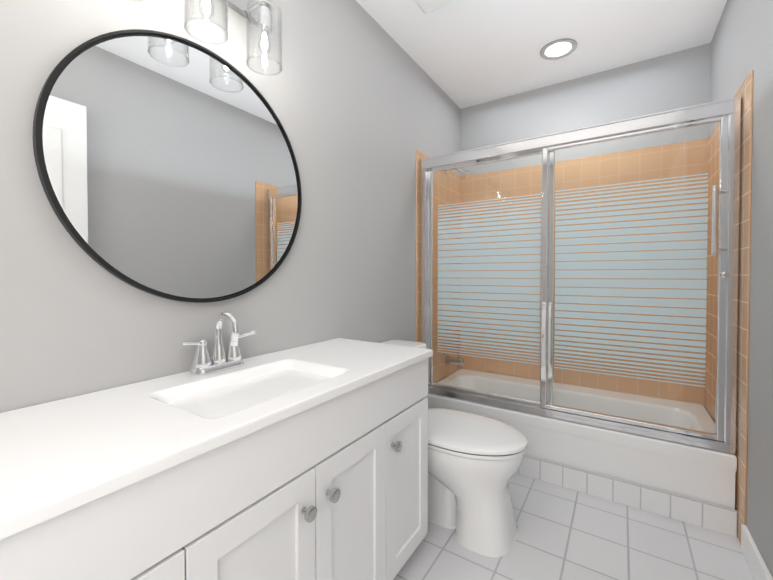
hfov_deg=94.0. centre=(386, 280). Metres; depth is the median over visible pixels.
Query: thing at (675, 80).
wall
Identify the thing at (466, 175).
shower head
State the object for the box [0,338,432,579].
bathroom vanity
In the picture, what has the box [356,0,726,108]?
ceiling
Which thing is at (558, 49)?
recessed light
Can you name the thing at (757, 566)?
baseboard
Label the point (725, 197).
shower door
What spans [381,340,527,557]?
toilet
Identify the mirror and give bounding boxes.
[33,29,301,302]
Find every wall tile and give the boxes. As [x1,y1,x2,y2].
[416,150,460,382]
[460,138,707,404]
[704,70,752,543]
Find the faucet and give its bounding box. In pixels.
[180,312,254,375]
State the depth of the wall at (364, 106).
1.34 m
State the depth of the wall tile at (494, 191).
2.40 m
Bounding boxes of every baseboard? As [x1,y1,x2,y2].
[516,455,737,536]
[741,524,772,579]
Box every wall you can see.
[0,0,460,412]
[461,43,710,176]
[709,0,772,577]
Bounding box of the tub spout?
[443,354,463,367]
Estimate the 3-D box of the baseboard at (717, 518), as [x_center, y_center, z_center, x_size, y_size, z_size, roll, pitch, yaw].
[0.835,1.009,1.919,1.508,0.110,0.012,1,1,33]
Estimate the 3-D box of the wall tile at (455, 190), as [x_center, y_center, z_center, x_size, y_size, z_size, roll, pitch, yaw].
[0.397,0.108,2.621,0.007,1.891,0.760,1,1,33]
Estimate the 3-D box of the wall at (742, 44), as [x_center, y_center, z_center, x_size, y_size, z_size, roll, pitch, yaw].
[1.006,-0.136,0.676,0.100,2.440,3.550,1,1,33]
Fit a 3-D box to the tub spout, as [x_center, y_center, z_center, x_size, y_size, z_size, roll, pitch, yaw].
[0.492,0.577,2.631,0.148,0.097,0.072,1,1,33]
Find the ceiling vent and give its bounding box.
[415,0,455,12]
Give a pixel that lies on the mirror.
(166, 165)
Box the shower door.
[420,96,741,453]
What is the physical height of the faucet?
0.179 m
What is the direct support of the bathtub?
on the floor
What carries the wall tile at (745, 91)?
attached to the wall at (742, 44)
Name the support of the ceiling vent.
in the ceiling
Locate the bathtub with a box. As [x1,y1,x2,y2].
[426,369,736,509]
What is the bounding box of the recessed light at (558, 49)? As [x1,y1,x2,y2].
[540,38,576,59]
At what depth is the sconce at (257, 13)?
1.16 m
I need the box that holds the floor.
[393,473,753,579]
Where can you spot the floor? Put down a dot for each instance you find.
(564, 533)
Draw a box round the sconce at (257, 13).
[130,0,282,75]
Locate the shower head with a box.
[445,168,472,180]

